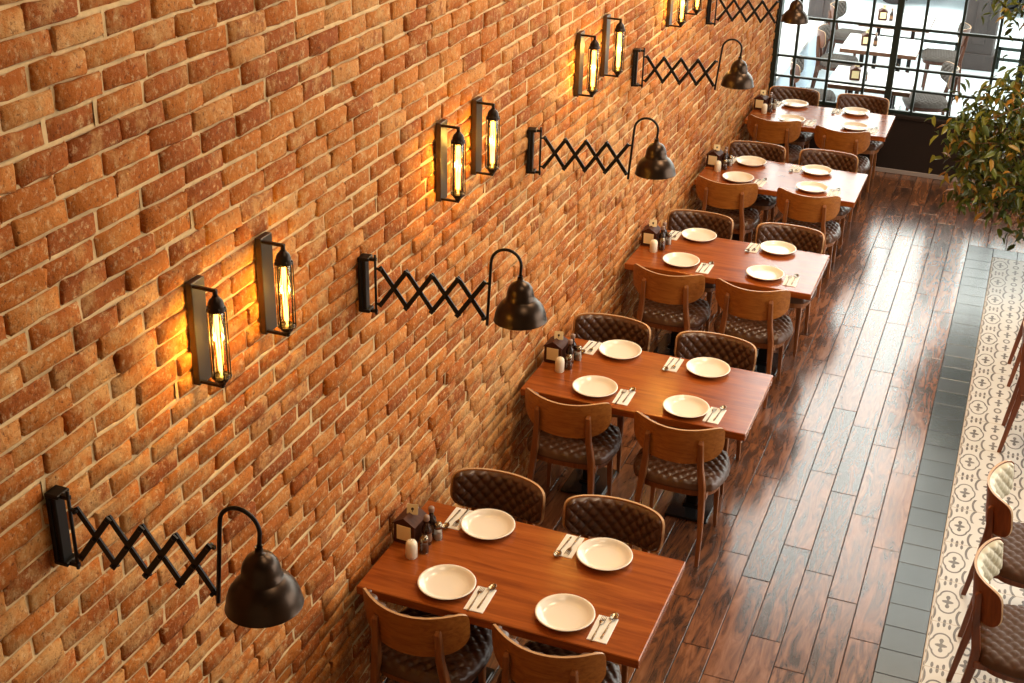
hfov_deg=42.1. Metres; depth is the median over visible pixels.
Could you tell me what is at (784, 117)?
dinner plate
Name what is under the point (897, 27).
window
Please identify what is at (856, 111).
dinner plate
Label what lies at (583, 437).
dining chair
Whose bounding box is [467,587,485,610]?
fork
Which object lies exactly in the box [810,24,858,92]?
chair
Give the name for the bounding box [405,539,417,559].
salt shaker
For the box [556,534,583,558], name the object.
paper napkin
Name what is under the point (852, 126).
dinner plate
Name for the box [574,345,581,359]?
salt shaker
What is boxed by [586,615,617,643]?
paper napkin
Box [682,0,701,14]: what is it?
wall sconce
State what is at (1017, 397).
dining chair
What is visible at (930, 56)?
chair
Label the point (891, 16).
sauce bottle
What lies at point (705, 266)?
paper napkin
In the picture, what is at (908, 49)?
table
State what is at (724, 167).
pepper shaker
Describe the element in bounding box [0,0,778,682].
wall
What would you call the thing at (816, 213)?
dining chair
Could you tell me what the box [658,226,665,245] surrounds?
sauce bottle
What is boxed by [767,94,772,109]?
sauce bottle
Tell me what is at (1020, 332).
dining chair
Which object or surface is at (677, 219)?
dining chair
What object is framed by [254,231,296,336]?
wall sconce
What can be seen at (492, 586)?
bowl
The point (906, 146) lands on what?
wall
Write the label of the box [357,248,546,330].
wall lamp
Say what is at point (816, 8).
table
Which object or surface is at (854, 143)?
dining chair
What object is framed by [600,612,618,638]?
spoon
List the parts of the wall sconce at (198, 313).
plate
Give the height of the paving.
0.200 m
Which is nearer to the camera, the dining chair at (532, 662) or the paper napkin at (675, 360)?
the dining chair at (532, 662)
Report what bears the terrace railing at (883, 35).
on the paving
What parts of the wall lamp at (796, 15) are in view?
slide rod, scissor arm, lamp shade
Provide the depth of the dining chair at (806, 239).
9.67 m
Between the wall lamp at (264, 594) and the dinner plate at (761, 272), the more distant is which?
the dinner plate at (761, 272)
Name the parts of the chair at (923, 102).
seat frame, seat, leg, backrest, leg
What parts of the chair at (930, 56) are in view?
leg, seat frame, seat, leg, backrest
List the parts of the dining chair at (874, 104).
backrest, seat frame, leg, leg, seat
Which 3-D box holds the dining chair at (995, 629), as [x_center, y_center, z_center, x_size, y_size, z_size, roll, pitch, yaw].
[2.311,1.392,6.057,0.531,0.834,0.524,10,27,16]
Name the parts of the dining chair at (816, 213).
leg, backrest, seat, leg, leg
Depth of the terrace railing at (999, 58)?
17.36 m
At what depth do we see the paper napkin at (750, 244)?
9.48 m
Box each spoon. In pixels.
[442,509,460,527]
[477,583,496,608]
[554,537,571,556]
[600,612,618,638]
[622,387,635,401]
[662,358,673,369]
[713,405,726,420]
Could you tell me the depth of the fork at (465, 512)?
6.26 m
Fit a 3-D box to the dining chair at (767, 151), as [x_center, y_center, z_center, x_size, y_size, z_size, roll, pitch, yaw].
[2.046,-1.252,11.455,0.524,0.834,0.531,10,27,17]
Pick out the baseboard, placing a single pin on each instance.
(880, 169)
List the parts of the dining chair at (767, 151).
backrest, seat frame, seat, leg, leg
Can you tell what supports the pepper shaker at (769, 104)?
on the dining table at (823, 116)
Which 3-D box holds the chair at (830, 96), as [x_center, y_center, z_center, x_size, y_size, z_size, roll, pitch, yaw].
[3.232,-2.621,14.391,0.531,0.834,0.524,8,27,13]
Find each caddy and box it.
[392,503,426,543]
[543,331,567,363]
[641,220,660,246]
[706,144,723,166]
[753,90,768,109]
[849,65,861,80]
[861,29,871,45]
[877,5,887,20]
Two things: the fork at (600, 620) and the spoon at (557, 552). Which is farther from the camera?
the spoon at (557, 552)
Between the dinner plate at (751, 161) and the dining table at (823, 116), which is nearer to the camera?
the dinner plate at (751, 161)
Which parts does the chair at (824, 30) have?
leg, leg, backrest, seat frame, seat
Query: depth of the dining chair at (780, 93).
13.11 m
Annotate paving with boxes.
[784,0,1023,121]
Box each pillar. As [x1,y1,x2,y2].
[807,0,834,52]
[961,0,1002,71]
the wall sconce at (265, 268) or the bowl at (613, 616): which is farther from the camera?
the bowl at (613, 616)
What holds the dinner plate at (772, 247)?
on the dining table at (730, 258)
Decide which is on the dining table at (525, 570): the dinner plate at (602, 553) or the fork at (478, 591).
the dinner plate at (602, 553)
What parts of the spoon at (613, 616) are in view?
handle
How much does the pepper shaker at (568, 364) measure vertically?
0.090 m
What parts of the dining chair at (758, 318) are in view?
leg, backrest, seat, seat frame, leg, leg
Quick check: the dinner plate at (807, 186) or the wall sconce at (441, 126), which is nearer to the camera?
the wall sconce at (441, 126)
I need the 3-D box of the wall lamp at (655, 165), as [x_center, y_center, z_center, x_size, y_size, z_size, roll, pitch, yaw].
[0.466,-1.007,6.897,0.785,0.358,0.213,6,26,10]
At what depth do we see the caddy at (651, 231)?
9.44 m
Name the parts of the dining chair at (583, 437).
leg, leg, backrest, seat, seat frame, leg, leg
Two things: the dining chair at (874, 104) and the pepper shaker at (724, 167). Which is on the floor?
the dining chair at (874, 104)
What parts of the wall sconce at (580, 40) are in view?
plate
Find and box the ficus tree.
[925,0,1023,250]
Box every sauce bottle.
[421,514,431,544]
[428,506,436,536]
[565,339,573,363]
[571,333,576,357]
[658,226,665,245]
[721,149,727,166]
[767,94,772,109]
[873,33,877,45]
[889,8,893,20]
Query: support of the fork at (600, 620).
on the paper napkin at (603, 626)
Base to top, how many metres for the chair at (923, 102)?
0.834 m
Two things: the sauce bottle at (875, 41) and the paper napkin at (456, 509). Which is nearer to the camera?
the paper napkin at (456, 509)
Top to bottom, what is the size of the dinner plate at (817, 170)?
0.029 m
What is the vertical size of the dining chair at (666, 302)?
0.834 m
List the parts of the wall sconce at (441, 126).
plate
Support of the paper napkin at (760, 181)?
on the dining table at (778, 175)
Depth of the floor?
8.15 m
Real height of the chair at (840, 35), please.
0.834 m
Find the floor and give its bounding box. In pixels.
[379,162,1023,682]
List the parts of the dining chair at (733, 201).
leg, backrest, seat, leg, seat frame, leg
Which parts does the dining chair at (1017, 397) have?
leg, backrest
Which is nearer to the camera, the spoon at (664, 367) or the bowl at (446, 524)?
the bowl at (446, 524)
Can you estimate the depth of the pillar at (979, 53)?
17.22 m
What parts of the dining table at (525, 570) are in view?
plate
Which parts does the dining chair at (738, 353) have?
backrest, leg, leg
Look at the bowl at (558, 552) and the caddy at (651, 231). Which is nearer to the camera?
the bowl at (558, 552)
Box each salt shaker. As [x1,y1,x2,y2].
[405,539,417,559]
[433,521,442,539]
[555,356,564,372]
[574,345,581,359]
[649,239,657,252]
[665,232,671,244]
[714,160,720,171]
[727,155,732,165]
[761,103,767,113]
[772,100,776,108]
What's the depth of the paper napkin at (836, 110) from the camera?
12.67 m
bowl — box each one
[442,522,449,527]
[488,583,496,589]
[554,550,561,556]
[610,612,618,619]
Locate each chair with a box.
[363,588,492,682]
[450,468,544,525]
[492,624,621,682]
[523,388,620,538]
[562,494,664,682]
[572,313,650,471]
[628,411,729,566]
[633,264,710,331]
[655,209,733,331]
[665,331,756,494]
[696,176,759,242]
[714,278,792,407]
[728,140,785,222]
[747,114,801,164]
[755,222,824,355]
[768,86,819,149]
[776,187,840,297]
[789,55,835,101]
[798,149,858,261]
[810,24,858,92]
[814,125,870,221]
[820,0,865,69]
[836,93,889,191]
[902,61,959,115]
[921,22,971,98]
[946,537,1023,682]
[958,460,1023,637]
[997,321,1023,452]
[1007,317,1023,386]
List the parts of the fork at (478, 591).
handle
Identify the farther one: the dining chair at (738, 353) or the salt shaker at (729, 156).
the salt shaker at (729, 156)
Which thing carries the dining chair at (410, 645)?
on the floor
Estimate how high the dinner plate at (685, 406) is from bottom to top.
0.029 m
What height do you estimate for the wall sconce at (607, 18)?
0.362 m
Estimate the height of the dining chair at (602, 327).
0.834 m
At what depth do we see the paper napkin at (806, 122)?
12.29 m
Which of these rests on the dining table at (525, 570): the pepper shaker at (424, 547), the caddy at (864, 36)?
the pepper shaker at (424, 547)
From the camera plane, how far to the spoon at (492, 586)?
5.79 m
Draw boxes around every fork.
[453,508,469,525]
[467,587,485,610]
[564,535,580,554]
[590,616,606,640]
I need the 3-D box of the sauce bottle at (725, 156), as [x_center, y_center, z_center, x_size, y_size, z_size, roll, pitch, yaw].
[1.772,-1.523,11.065,0.049,0.150,0.049,11,28,19]
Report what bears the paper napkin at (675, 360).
on the dining table at (743, 393)
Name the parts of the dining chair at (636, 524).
backrest, leg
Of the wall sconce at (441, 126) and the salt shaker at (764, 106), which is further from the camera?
the salt shaker at (764, 106)
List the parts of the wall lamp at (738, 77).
slide rod, scissor arm, lamp shade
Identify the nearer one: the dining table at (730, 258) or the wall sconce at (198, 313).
the wall sconce at (198, 313)
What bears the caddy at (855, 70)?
on the table at (875, 77)
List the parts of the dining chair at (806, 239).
backrest, leg, seat frame, seat, leg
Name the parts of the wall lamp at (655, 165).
slide rod, scissor arm, lamp shade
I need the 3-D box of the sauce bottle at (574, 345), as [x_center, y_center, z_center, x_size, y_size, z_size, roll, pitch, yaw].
[0.356,0.025,7.819,0.049,0.150,0.049,-17,31,-32]
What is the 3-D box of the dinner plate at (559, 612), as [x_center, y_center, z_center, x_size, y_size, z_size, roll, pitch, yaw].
[0.225,1.157,5.633,0.257,0.029,0.257,14,29,23]
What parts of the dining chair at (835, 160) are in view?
backrest, leg, seat frame, leg, seat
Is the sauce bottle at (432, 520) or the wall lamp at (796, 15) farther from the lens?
the wall lamp at (796, 15)
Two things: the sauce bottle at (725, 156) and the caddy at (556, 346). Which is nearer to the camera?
the caddy at (556, 346)
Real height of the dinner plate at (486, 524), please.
0.029 m
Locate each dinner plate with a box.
[417,564,475,599]
[461,508,514,539]
[535,594,594,631]
[572,375,617,396]
[576,537,632,570]
[599,340,641,359]
[662,252,699,267]
[663,395,709,417]
[681,228,716,241]
[686,357,729,377]
[722,171,753,182]
[736,156,766,166]
[746,265,783,280]
[760,241,795,254]
[778,114,805,121]
[782,99,808,107]
[796,181,828,192]
[801,165,832,175]
[841,122,868,130]
[842,107,869,115]
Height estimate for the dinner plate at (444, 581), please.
0.029 m
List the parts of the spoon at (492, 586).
handle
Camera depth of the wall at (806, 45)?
16.09 m
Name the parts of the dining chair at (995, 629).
leg, leg, rail, backrest, seat, seat frame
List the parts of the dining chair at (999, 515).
leg, leg, backrest, seat, seat frame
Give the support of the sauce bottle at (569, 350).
on the dining table at (743, 393)
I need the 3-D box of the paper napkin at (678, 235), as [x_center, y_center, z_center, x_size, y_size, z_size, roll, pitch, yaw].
[1.178,-0.772,9.664,0.088,0.003,0.176,11,28,19]
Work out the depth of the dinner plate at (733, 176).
10.85 m
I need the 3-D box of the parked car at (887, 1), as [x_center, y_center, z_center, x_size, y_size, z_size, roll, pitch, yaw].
[5.146,-6.546,21.861,4.200,1.420,1.760,11,28,19]
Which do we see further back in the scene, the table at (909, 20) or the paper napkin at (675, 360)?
the table at (909, 20)
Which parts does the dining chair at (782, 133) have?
leg, backrest, seat, leg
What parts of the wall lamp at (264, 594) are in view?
slide rod, scissor arm, lamp shade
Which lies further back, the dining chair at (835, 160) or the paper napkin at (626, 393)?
the dining chair at (835, 160)
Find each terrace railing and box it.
[831,29,957,50]
[995,46,1020,68]
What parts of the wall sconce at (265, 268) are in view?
plate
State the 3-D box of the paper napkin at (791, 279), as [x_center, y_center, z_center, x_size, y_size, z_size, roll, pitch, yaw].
[1.878,-0.407,8.952,0.088,0.003,0.176,10,27,16]
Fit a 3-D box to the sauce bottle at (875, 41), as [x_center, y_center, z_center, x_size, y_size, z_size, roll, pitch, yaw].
[4.168,-3.460,15.227,0.049,0.150,0.049,6,26,8]
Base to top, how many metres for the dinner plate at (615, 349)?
0.029 m
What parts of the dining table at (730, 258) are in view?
plate, plate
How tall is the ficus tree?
2.867 m
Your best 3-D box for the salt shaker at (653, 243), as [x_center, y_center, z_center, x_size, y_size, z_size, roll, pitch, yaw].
[0.997,-0.675,9.357,0.055,0.090,0.055,11,28,19]
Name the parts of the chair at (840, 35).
leg, leg, backrest, seat frame, seat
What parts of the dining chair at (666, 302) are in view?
leg, backrest, seat, seat frame, leg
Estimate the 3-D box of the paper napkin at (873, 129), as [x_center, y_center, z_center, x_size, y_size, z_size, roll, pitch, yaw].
[3.284,-1.919,12.124,0.088,0.003,0.176,12,28,20]
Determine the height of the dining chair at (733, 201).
0.834 m
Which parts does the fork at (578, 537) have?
handle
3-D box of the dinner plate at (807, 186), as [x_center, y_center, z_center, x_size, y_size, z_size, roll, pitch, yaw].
[2.399,-1.227,10.631,0.257,0.029,0.257,-9,28,-20]
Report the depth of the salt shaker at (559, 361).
7.65 m
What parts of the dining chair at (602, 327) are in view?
backrest, leg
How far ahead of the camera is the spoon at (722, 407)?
7.29 m
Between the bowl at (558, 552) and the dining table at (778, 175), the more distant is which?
the dining table at (778, 175)
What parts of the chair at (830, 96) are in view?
backrest, seat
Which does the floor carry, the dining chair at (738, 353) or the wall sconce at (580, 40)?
the dining chair at (738, 353)
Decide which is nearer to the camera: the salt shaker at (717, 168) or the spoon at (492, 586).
the spoon at (492, 586)
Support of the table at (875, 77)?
on the paving
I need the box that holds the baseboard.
[872,166,1021,190]
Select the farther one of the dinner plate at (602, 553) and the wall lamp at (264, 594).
the dinner plate at (602, 553)
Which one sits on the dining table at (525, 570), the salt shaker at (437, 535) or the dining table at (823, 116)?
the salt shaker at (437, 535)
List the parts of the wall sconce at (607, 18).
plate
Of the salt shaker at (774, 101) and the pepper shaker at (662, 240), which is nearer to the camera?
the pepper shaker at (662, 240)
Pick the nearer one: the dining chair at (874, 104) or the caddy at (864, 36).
the dining chair at (874, 104)
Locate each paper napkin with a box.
[445,507,471,529]
[464,586,496,613]
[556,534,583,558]
[582,340,600,354]
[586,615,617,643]
[612,389,635,405]
[664,357,683,371]
[671,230,680,239]
[695,263,713,273]
[702,407,726,423]
[746,243,759,252]
[754,179,766,186]
[783,275,798,286]
[790,165,801,172]
[804,120,815,126]
[826,189,840,195]
[832,108,841,113]
[867,128,877,133]
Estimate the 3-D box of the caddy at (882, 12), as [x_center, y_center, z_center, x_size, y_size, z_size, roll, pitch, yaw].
[4.608,-4.090,16.509,0.116,0.178,0.130,6,26,8]
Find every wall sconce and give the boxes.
[184,275,231,387]
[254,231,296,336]
[435,119,465,202]
[471,96,499,175]
[574,30,599,96]
[600,14,625,76]
[666,0,687,26]
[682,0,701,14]
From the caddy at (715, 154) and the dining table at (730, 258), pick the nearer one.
the dining table at (730, 258)
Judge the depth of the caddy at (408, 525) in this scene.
6.07 m
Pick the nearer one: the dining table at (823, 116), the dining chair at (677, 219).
the dining chair at (677, 219)
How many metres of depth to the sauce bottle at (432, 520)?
6.12 m
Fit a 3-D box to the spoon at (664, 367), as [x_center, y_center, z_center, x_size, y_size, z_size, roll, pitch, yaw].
[0.918,0.134,7.777,0.035,0.008,0.184,13,28,22]
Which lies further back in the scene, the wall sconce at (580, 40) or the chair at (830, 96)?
the chair at (830, 96)
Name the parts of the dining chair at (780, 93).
backrest, seat frame, seat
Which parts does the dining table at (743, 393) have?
plate, plate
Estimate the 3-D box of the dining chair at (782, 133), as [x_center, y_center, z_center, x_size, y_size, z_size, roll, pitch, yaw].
[2.454,-1.743,12.482,0.524,0.834,0.531,12,28,20]
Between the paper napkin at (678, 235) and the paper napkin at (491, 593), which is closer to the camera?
the paper napkin at (491, 593)
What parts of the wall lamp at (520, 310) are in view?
slide rod, scissor arm, lamp shade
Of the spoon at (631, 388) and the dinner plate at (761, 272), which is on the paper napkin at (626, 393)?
the spoon at (631, 388)
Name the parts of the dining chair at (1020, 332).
leg, leg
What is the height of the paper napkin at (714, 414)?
0.003 m
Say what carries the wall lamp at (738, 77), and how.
attached to the wall at (146, 146)
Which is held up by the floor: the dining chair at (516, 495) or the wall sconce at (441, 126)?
the dining chair at (516, 495)
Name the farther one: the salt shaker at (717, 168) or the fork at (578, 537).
the salt shaker at (717, 168)
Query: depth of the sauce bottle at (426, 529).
6.05 m
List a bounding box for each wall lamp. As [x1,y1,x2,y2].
[44,485,303,628]
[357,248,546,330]
[526,117,675,179]
[631,39,753,89]
[706,0,808,25]
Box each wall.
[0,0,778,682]
[775,20,825,87]
[804,104,1023,183]
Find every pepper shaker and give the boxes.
[419,534,428,553]
[565,354,571,368]
[659,238,664,249]
[722,159,727,169]
[767,103,772,111]
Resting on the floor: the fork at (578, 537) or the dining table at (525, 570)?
the dining table at (525, 570)
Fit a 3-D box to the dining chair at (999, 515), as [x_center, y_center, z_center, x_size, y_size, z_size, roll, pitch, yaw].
[2.594,1.093,6.684,0.531,0.834,0.524,10,27,17]
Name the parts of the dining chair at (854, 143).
leg, backrest, leg, leg, seat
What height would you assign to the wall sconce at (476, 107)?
0.362 m
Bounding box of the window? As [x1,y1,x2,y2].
[768,0,1023,128]
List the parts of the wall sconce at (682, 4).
plate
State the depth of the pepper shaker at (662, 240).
9.38 m
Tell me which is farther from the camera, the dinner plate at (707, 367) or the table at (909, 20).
the table at (909, 20)
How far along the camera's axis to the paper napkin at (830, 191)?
10.58 m
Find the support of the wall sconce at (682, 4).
attached to the wall at (146, 146)
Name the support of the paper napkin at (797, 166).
on the dining table at (778, 175)
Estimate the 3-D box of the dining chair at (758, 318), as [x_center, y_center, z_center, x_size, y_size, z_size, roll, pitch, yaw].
[1.626,-0.069,9.011,0.524,0.834,0.531,11,28,19]
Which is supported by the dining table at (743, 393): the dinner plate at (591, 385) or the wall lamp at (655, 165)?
the dinner plate at (591, 385)
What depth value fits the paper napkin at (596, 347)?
7.97 m
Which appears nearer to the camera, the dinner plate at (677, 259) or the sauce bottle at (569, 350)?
the sauce bottle at (569, 350)
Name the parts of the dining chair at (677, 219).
backrest, leg, seat frame, seat, leg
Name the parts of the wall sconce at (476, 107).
plate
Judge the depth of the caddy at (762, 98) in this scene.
12.64 m
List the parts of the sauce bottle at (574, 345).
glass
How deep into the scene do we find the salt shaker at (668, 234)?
9.48 m
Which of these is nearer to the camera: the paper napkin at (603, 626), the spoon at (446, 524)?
the paper napkin at (603, 626)
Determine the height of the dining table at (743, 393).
0.750 m
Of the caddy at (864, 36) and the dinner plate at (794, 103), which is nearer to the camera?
the dinner plate at (794, 103)
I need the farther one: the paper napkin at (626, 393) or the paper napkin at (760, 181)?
the paper napkin at (760, 181)
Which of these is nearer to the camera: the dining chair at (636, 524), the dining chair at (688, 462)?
the dining chair at (636, 524)
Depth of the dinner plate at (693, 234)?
9.66 m
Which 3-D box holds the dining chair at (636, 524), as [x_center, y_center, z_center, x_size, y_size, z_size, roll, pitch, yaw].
[0.420,1.222,6.303,0.524,0.834,0.531,10,27,18]
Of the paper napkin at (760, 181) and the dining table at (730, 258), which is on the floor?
the dining table at (730, 258)
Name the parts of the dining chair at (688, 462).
leg, leg, seat frame, backrest, seat, leg, leg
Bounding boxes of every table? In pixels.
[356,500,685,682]
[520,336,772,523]
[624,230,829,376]
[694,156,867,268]
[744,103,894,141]
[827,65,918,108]
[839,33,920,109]
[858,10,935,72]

